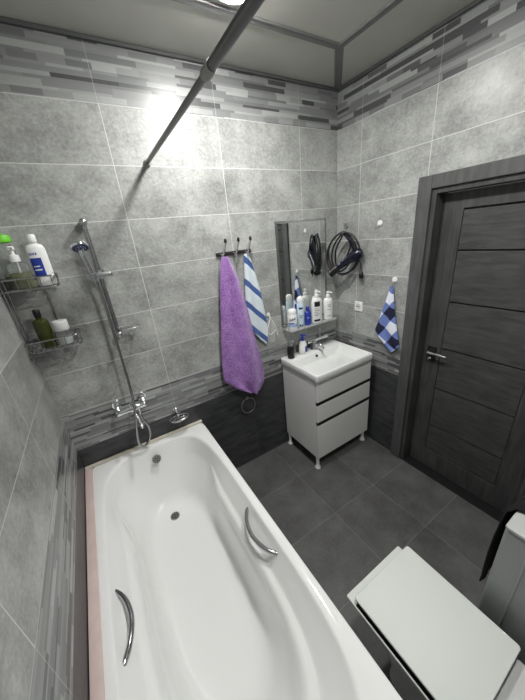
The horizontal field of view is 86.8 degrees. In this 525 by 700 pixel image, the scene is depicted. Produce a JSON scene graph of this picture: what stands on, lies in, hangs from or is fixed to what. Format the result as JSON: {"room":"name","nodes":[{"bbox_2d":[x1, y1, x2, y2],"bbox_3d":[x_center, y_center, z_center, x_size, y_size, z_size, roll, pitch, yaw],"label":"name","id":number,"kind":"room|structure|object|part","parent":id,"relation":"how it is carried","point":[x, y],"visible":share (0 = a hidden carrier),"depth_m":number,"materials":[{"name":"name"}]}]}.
{"room":"bathroom","nodes":[
{"label":"bathroom","id":0,"kind":"room"},
{"bbox_2d":[0,282,89,699],"bbox_3d":[-0.652,0.381,0.533,0.120,2.745,2.240,-18,25,-27],"label":"wall","id":1,"kind":"structure","parent":0,"point":[44,641],"depth_m":0.88,"materials":[{"name":"tile"}]},
{"bbox_2d":[0,23,337,468],"bbox_3d":[-0.300,-0.267,2.007,2.422,2.745,0.120,-18,25,-27],"label":"wall","id":2,"kind":"structure","parent":0,"point":[80,120],"depth_m":1.61,"materials":[{"name":"tile"}]},
{"bbox_2d":[0,273,82,360],"bbox_3d":[-1.073,-0.166,1.373,0.236,0.390,0.143,-18,25,-27],"label":"caddy","id":3,"kind":"object","parent":2,"relation":"attached to","point":[7,292],"visible":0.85,"depth_m":1.34,"materials":[{"name":"silver metal"}]},
{"bbox_2d":[0,234,16,289],"bbox_3d":[-1.157,-0.402,1.268,0.080,0.240,0.061,-18,25,-27],"label":"bottle","id":4,"kind":"object","parent":3,"relation":"in","point":[5,240],"visible":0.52,"depth_m":1.24,"materials":[{"name":"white plastic"}]},
{"bbox_2d":[6,246,36,289],"bbox_3d":[-1.096,-0.369,1.246,0.080,0.184,0.062,-8,23,-6],"label":"soap bottle","id":5,"kind":"object","parent":3,"relation":"in","point":[17,269],"visible":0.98,"depth_m":1.24,"materials":[{"name":"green plastic"}]},
{"bbox_2d":[0,273,60,293],"bbox_3d":[-1.090,-0.317,1.307,0.225,0.057,0.138,-18,25,-27],"label":"basket","id":6,"kind":"object","parent":3,"relation":"on","point":[1,280],"depth_m":1.27,"materials":[{"name":"silver metal"}]},
{"bbox_2d":[25,234,56,285],"bbox_3d":[-1.047,-0.420,1.303,0.076,0.226,0.045,-18,25,-27],"label":"shampoo bottle","id":7,"kind":"object","parent":3,"relation":"in","point":[37,255],"visible":0.99,"depth_m":1.29,"materials":[{"name":"white plastic"}]},
{"bbox_2d":[32,309,57,348],"bbox_3d":[-1.087,-0.105,1.374,0.066,0.194,0.050,-18,25,-27],"label":"oil bottle","id":8,"kind":"object","parent":3,"relation":"in","point":[42,327],"visible":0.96,"depth_m":1.36,"materials":[{"name":"green glass"}]},
{"bbox_2d":[24,328,82,354],"bbox_3d":[-1.060,-0.046,1.423,0.233,0.059,0.133,-18,25,-27],"label":"basket","id":9,"kind":"object","parent":3,"relation":"on","point":[27,341],"depth_m":1.39,"materials":[{"name":"silver metal"}]},
{"bbox_2d":[51,319,73,344],"bbox_3d":[-1.021,-0.092,1.421,0.068,0.122,0.068,-18,25,-27],"label":"jar","id":10,"kind":"object","parent":3,"relation":"in","point":[61,327],"visible":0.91,"depth_m":1.40,"materials":[{"name":"white plastic"}]},
{"bbox_3d":[-1.025,-0.126,1.407,0.068,0.049,0.068,-18,25,-27],"label":"lid","id":11,"kind":"part","parent":10,"relation":"part of","materials":[{"name":"white plastic"}]},
{"bbox_2d":[78,218,139,337],"bbox_3d":[-0.825,-0.364,1.483,0.189,0.625,0.116,-18,25,-27],"label":"shower rail","id":12,"kind":"object","parent":2,"relation":"attached to","point":[99,274],"visible":0.99,"depth_m":1.45,"materials":[{"name":"silver metal"}]},
{"bbox_2d":[70,240,98,281],"bbox_3d":[-0.866,-0.427,1.353,0.082,0.201,0.099,-18,25,-27],"label":"shower","id":13,"kind":"object","parent":12,"relation":"attached to","point":[80,246],"visible":0.99,"depth_m":1.33,"materials":[{"name":"silver metal"}]},
{"bbox_3d":[-0.865,-0.419,1.377,0.029,0.169,0.072,-7,22,-3],"label":"handle","id":14,"kind":"part","parent":13,"relation":"part of","materials":[{"name":"silver metal"}]},
{"bbox_2d":[96,282,150,447],"bbox_3d":[-0.810,0.146,1.630,0.098,1.077,0.047,-18,25,-27],"label":"shower hose","id":15,"kind":"object","parent":13,"relation":"hanging from","point":[97,283],"visible":1,"depth_m":1.63,"materials":[{"name":"silver metal"}]},
{"bbox_3d":[-0.854,-0.358,1.482,0.031,0.607,0.023,-18,25,-27],"label":"rail","id":16,"kind":"part","parent":12,"relation":"part of","materials":[{"name":"silver metal"}]},
{"bbox_2d":[111,391,146,428],"bbox_3d":[-0.799,0.385,1.714,0.214,0.174,0.190,-18,25,-27],"label":"mixer","id":17,"kind":"object","parent":2,"relation":"attached to","point":[141,395],"visible":0.94,"depth_m":1.72,"materials":[{"name":"silver metal"}]},
{"bbox_3d":[-0.766,0.426,1.713,0.026,0.094,0.130,-22,27,-34],"label":"spout","id":18,"kind":"part","parent":17,"relation":"part of","materials":[{"name":"silver metal"}]},
{"bbox_2d":[169,406,188,422],"bbox_3d":[-0.588,0.447,1.936,0.138,0.090,0.091,-18,25,-27],"label":"soap dish","id":19,"kind":"object","parent":2,"relation":"attached to","point":[175,408],"visible":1,"depth_m":1.94,"materials":[{"name":"silver metal"}]},
{"bbox_2d":[143,0,264,167],"bbox_3d":[-0.076,-0.688,0.613,0.038,0.038,2.120,-18,25,-26],"label":"curtain rod","id":20,"kind":"object","parent":2,"relation":"attached to","point":[248,9],"visible":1,"depth_m":0.67,"materials":[{"name":"grey metal"}]},
{"bbox_2d":[216,236,251,256],"bbox_3d":[-0.181,-0.674,1.827,0.260,0.124,0.064,-18,25,-27],"label":"hook rail","id":21,"kind":"object","parent":2,"relation":"attached to","point":[222,254],"visible":0.98,"depth_m":1.83,"materials":[{"name":"silver metal"}]},
{"bbox_3d":[-0.192,-0.652,1.861,0.260,0.024,0.011,-18,25,-27],"label":"plate","id":22,"kind":"part","parent":21,"relation":"part of","materials":[{"name":"silver metal"}]},
{"bbox_2d":[220,257,263,393],"bbox_3d":[-0.159,-0.117,1.989,0.347,1.059,0.062,-18,25,-27],"label":"bath towel","id":23,"kind":"object","parent":21,"relation":"hanging from","point":[242,368],"visible":1,"depth_m":1.98,"materials":[{"name":"purple fabric"}]},
{"bbox_2d":[244,254,267,343],"bbox_3d":[-0.048,-0.347,2.037,0.175,0.692,0.028,-18,25,-27],"label":"hand towel","id":24,"kind":"object","parent":21,"relation":"hanging from","point":[253,298],"visible":0.94,"depth_m":2.02,"materials":[{"name":"white fabric"}]},
{"bbox_2d":[0,0,484,91],"bbox_3d":[0.161,-1.208,0.587,2.182,0.016,2.120,-18,25,-27],"label":"trim","id":25,"kind":"structure","parent":2,"relation":"attached to","point":[4,20],"depth_m":1.37,"materials":[{"name":"grey plastic"}]},
{"bbox_2d":[241,396,254,412],"bbox_3d":[-0.119,0.445,2.277,0.130,0.145,0.034,-18,25,-27],"label":"towel ring","id":26,"kind":"object","parent":2,"relation":"attached to","point":[246,397],"visible":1,"depth_m":2.26,"materials":[{"name":"silver metal"}]},
{"bbox_2d":[267,312,277,334],"bbox_3d":[0.065,-0.176,2.173,0.117,0.233,0.049,-18,25,-27],"label":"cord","id":27,"kind":"object","parent":2,"relation":"hanging from","point":[268,313],"visible":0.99,"depth_m":2.15,"materials":[{"name":"white plastic"}]},
{"bbox_2d":[274,218,325,326],"bbox_3d":[0.329,-0.613,2.218,0.490,0.782,0.008,-18,25,-27],"label":"wall mirror","id":28,"kind":"object","parent":2,"relation":"attached to","point":[300,244],"visible":0.76,"depth_m":2.17,"materials":[{"name":"white mirror"}]},
{"bbox_3d":[0.405,-0.224,2.332,0.503,0.026,0.124,-18,25,-27],"label":"glass shelf","id":29,"kind":"object","parent":2,"relation":"attached to","visible":0},
{"bbox_2d":[287,308,297,330],"bbox_3d":[0.236,-0.244,2.192,0.076,0.167,0.077,-18,25,-27],"label":"bottle","id":30,"kind":"object","parent":29,"relation":"on","point":[292,316],"visible":1,"depth_m":2.16,"materials":[{"name":"white plastic"}]},
{"bbox_2d":[297,296,304,327],"bbox_3d":[0.303,-0.305,2.215,0.056,0.249,0.057,-18,25,-27],"label":"spray bottle","id":31,"kind":"object","parent":29,"relation":"on","point":[300,305],"visible":0.97,"depth_m":2.19,"materials":[{"name":"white plastic"}]},
{"bbox_2d":[305,306,310,324],"bbox_3d":[0.371,-0.280,2.268,0.060,0.151,0.042,-18,25,-27],"label":"lotion bottle","id":32,"kind":"object","parent":29,"relation":"on","point":[307,308],"visible":1,"depth_m":2.25,"materials":[{"name":"blue plastic"}]},
{"bbox_2d":[311,291,321,322],"bbox_3d":[0.449,-0.358,2.289,0.104,0.262,0.064,-18,25,-27],"label":"pump bottle","id":33,"kind":"object","parent":29,"relation":"on","point":[316,303],"visible":1,"depth_m":2.27,"materials":[{"name":"white plastic"}]},
{"bbox_2d":[323,291,332,319],"bbox_3d":[0.555,-0.380,2.353,0.086,0.235,0.066,-18,25,-27],"label":"pump bottle","id":34,"kind":"object","parent":29,"relation":"on","point":[327,302],"visible":1,"depth_m":2.33,"materials":[{"name":"white plastic"}]},
{"bbox_2d":[0,0,473,86],"bbox_3d":[0.155,-1.262,0.564,2.422,0.100,2.360,-18,25,-27],"label":"ceiling","id":35,"kind":"structure","parent":0,"point":[164,25],"depth_m":1.27,"materials":[{"name":"grey paint"}]},
{"bbox_2d":[218,0,243,5],"bbox_3d":[-0.098,-1.358,1.037,0.200,0.036,0.200,-18,25,-27],"label":"recessed light","id":36,"kind":"object","parent":35,"relation":"in","point":[227,2],"visible":0.83,"depth_m":1.10,"materials":[{"name":"white plastic"}]},
{"bbox_2d":[227,0,243,2],"bbox_3d":[-0.098,-1.356,1.038,0.140,0.032,0.140,-18,25,-27],"label":"diffuser","id":37,"kind":"object","parent":36,"relation":"attached to","point":[228,1],"depth_m":1.09,"materials":[{"name":"white plastic"}]},
{"bbox_2d":[172,0,402,88],"bbox_3d":[0.160,-1.212,0.585,2.216,0.008,2.154,-18,25,-27],"label":"trim","id":38,"kind":"structure","parent":35,"relation":"attached to","point":[206,5],"depth_m":1.30,"materials":[{"name":"grey"}]},
{"bbox_2d":[237,434,498,698],"bbox_3d":[0.499,1.329,1.692,2.602,0.100,2.360,-18,25,-27],"label":"floor","id":39,"kind":"structure","parent":0,"point":[343,517],"depth_m":1.91,"materials":[{"name":"tile"}]},
{"bbox_2d":[85,420,402,699],"bbox_3d":[-0.314,1.141,1.355,0.778,0.596,1.699,-18,25,-27],"label":"bathtub","id":40,"kind":"object","parent":39,"relation":"on","point":[203,596],"depth_m":1.25,"materials":[{"name":"white ceramic"}]},
{"bbox_3d":[-0.646,0.981,1.064,0.040,0.010,1.670,-18,25,-27],"label":"sealing strip","id":41,"kind":"part","parent":40,"relation":"part of","materials":[{"name":"plastic"}]},
{"bbox_3d":[-0.784,0.639,1.914,0.773,0.014,0.025,-18,25,-27],"label":"sealing strip","id":42,"kind":"part","parent":40,"relation":"part of","materials":[{"name":"white plastic"}]},
{"bbox_2d":[152,454,160,463],"bbox_3d":[-0.711,0.735,1.867,0.060,0.058,0.024,-18,25,-27],"label":"grille","id":43,"kind":"object","parent":40,"relation":"attached to","point":[156,459],"depth_m":1.86,"materials":[{"name":"silver metal"}]},
{"bbox_2d":[170,512,179,519],"bbox_3d":[-0.576,1.095,1.830,0.062,0.010,0.062,6,25,26],"label":"grille","id":44,"kind":"object","parent":40,"relation":"attached to","point":[173,515],"depth_m":1.83,"materials":[{"name":"silver metal"}]},
{"bbox_2d":[282,361,370,468],"bbox_3d":[0.569,0.489,2.483,0.606,0.828,0.433,-18,25,-27],"label":"vanity cabinet","id":45,"kind":"object","parent":39,"relation":"on","point":[322,417],"visible":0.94,"depth_m":2.29,"materials":[{"name":"white wood"}]},
{"bbox_3d":[0.267,0.838,2.645,0.050,0.120,0.050,-18,25,-27],"label":"leg","id":46,"kind":"part","parent":45,"relation":"part of","materials":[{"name":"white plastic"}]},
{"bbox_3d":[0.467,0.944,2.340,0.050,0.120,0.050,-18,25,-27],"label":"leg","id":47,"kind":"part","parent":45,"relation":"part of","materials":[{"name":"white plastic"}]},
{"bbox_2d":[281,340,371,383],"bbox_3d":[0.529,0.104,2.314,0.605,0.133,0.456,-18,25,-27],"label":"washbasin","id":48,"kind":"object","parent":45,"relation":"in","point":[318,366],"visible":1,"depth_m":2.30,"materials":[{"name":"white ceramic"}]},
{"bbox_2d":[287,340,294,358],"bbox_3d":[0.232,-0.007,2.277,0.058,0.156,0.059,-18,25,-27],"label":"dispenser","id":49,"kind":"object","parent":48,"relation":"on","point":[290,349],"visible":1,"depth_m":2.26,"materials":[{"name":"black plastic"}]},
{"bbox_2d":[299,334,306,354],"bbox_3d":[0.339,-0.053,2.336,0.077,0.174,0.061,-8,23,-6],"label":"soap dispenser","id":50,"kind":"object","parent":48,"relation":"on","point":[302,345],"visible":1,"depth_m":2.32,"materials":[{"name":"white plastic"}]},
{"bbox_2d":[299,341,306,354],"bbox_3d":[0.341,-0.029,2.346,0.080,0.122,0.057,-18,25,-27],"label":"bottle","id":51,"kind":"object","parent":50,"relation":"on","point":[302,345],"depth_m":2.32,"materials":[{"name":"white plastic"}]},
{"bbox_2d":[307,328,328,349],"bbox_3d":[0.516,-0.088,2.393,0.245,0.163,0.152,-18,25,-27],"label":"faucet","id":52,"kind":"object","parent":48,"relation":"on","point":[313,341],"visible":1,"depth_m":2.40,"materials":[{"name":"silver metal"}]},
{"bbox_3d":[0.482,-0.040,2.364,0.028,0.052,0.116,-19,26,-29],"label":"spout","id":53,"kind":"part","parent":52,"relation":"part of","materials":[{"name":"silver metal"}]},
{"bbox_3d":[0.568,0.706,2.299,0.297,0.330,0.017,-18,25,-27],"label":"door","id":54,"kind":"part","parent":45,"relation":"part of","materials":[{"name":"white wood"}]},
{"bbox_3d":[0.650,0.241,2.191,0.594,0.164,0.017,-18,25,-27],"label":"panel","id":55,"kind":"part","parent":45,"relation":"part of","materials":[{"name":"white wood"}]},
{"bbox_3d":[0.667,0.414,2.263,0.594,0.154,0.017,-18,25,-27],"label":"drawer","id":56,"kind":"part","parent":45,"relation":"part of","materials":[{"name":"white wood"}]},
{"bbox_3d":[0.819,0.623,2.435,0.295,0.330,0.017,-18,25,-27],"label":"door","id":57,"kind":"part","parent":45,"relation":"part of","materials":[{"name":"white wood"}]},
{"bbox_3d":[0.934,0.789,2.598,0.050,0.120,0.050,-18,25,-27],"label":"leg","id":58,"kind":"part","parent":45,"relation":"part of","materials":[{"name":"white plastic"}]},
{"bbox_2d":[347,546,524,699],"bbox_3d":[0.724,1.116,0.950,0.394,0.818,0.794,-18,25,-27],"label":"toilet","id":59,"kind":"object","parent":39,"relation":"on","point":[439,645],"visible":1,"depth_m":1.02,"materials":[{"name":"white ceramic"}]},
{"bbox_3d":[0.622,1.058,1.079,0.352,0.009,0.447,-18,25,-27],"label":"seat","id":60,"kind":"part","parent":59,"relation":"part of","materials":[{"name":"white plastic"}]},
{"bbox_3d":[0.719,1.288,1.062,0.256,0.416,0.620,-18,25,-27],"label":"bowl","id":61,"kind":"part","parent":59,"relation":"part of","materials":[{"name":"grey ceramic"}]},
{"bbox_2d":[477,510,524,664],"bbox_3d":[1.261,0.984,1.089,0.605,0.852,0.472,-18,25,-27],"label":"toilet tank","id":62,"kind":"object","parent":39,"relation":"on","point":[502,600],"visible":0.66,"depth_m":1.02,"materials":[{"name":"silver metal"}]},
{"bbox_2d":[479,489,524,580],"bbox_3d":[1.034,0.740,1.091,0.356,0.399,0.130,-18,25,-27],"label":"cloth","id":63,"kind":"object","parent":62,"relation":"hanging from","point":[519,505],"visible":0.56,"depth_m":1.07,"materials":[{"name":"black fabric"}]},
{"bbox_3d":[1.225,0.601,0.925,0.604,0.016,0.462,-18,25,-27],"label":"panel","id":64,"kind":"part","parent":62,"relation":"part of","materials":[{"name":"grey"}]},
{"bbox_2d":[336,0,524,450],"bbox_3d":[1.262,-0.272,1.634,0.120,2.745,2.360,-18,25,-27],"label":"wall","id":65,"kind":"structure","parent":0,"point":[454,99],"depth_m":1.67,"materials":[{"name":"tile"}]},
{"bbox_2d":[326,231,362,278],"bbox_3d":[0.636,-0.723,2.160,0.297,0.378,0.086,6,25,26],"label":"hair dryer","id":66,"kind":"object","parent":65,"relation":"attached to","point":[356,254],"visible":1,"depth_m":2.14,"materials":[{"name":"black plastic"}]},
{"bbox_3d":[0.670,-0.799,2.099,0.118,0.165,0.043,6,25,26],"label":"handle","id":67,"kind":"part","parent":66,"relation":"part of","materials":[{"name":"black plastic"}]},
{"bbox_2d":[355,301,362,311],"bbox_3d":[0.794,-0.361,2.297,0.015,0.080,0.080,-18,25,-27],"label":"wall socket","id":68,"kind":"object","parent":65,"relation":"attached to","point":[358,305],"visible":1,"depth_m":2.29,"materials":[{"name":"white plastic"}]},
{"bbox_2d":[376,220,382,228],"bbox_3d":[0.807,-0.874,1.936,0.040,0.058,0.040,-18,25,-27],"label":"wall hook","id":69,"kind":"object","parent":65,"relation":"attached to","point":[380,222],"visible":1,"depth_m":1.94,"materials":[{"name":"white plastic"}]},
{"bbox_2d":[375,286,398,352],"bbox_3d":[0.934,-0.223,2.076,0.026,0.505,0.217,-18,25,-27],"label":"checked towel","id":70,"kind":"object","parent":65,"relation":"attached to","point":[386,328],"visible":1,"depth_m":2.07,"materials":[{"name":"blue fabric"}]},
{"bbox_2d":[391,277,397,285],"bbox_3d":[0.922,-0.484,1.959,0.040,0.058,0.040,-18,25,-27],"label":"wall hook","id":71,"kind":"object","parent":65,"relation":"attached to","point":[394,279],"visible":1,"depth_m":1.96,"materials":[{"name":"white plastic"}]},
{"bbox_2d":[390,154,524,521],"bbox_3d":[1.319,0.051,1.703,0.140,2.087,0.906,-18,25,-27],"label":"door","id":72,"kind":"structure","parent":65,"relation":"in","point":[459,415],"depth_m":1.73,"materials":[{"name":"grey laminate"}]},
{"bbox_3d":[1.192,0.027,1.958,0.008,0.110,0.057,-18,25,-27],"label":"handle plate","id":73,"kind":"part","parent":72,"relation":"part of","materials":[{"name":"black plastic"}]},
{"bbox_3d":[1.193,0.028,1.896,0.048,0.020,0.125,-18,25,-27],"label":"handle lever","id":74,"kind":"part","parent":72,"relation":"part of","materials":[{"name":"silver metal"}]}
]}

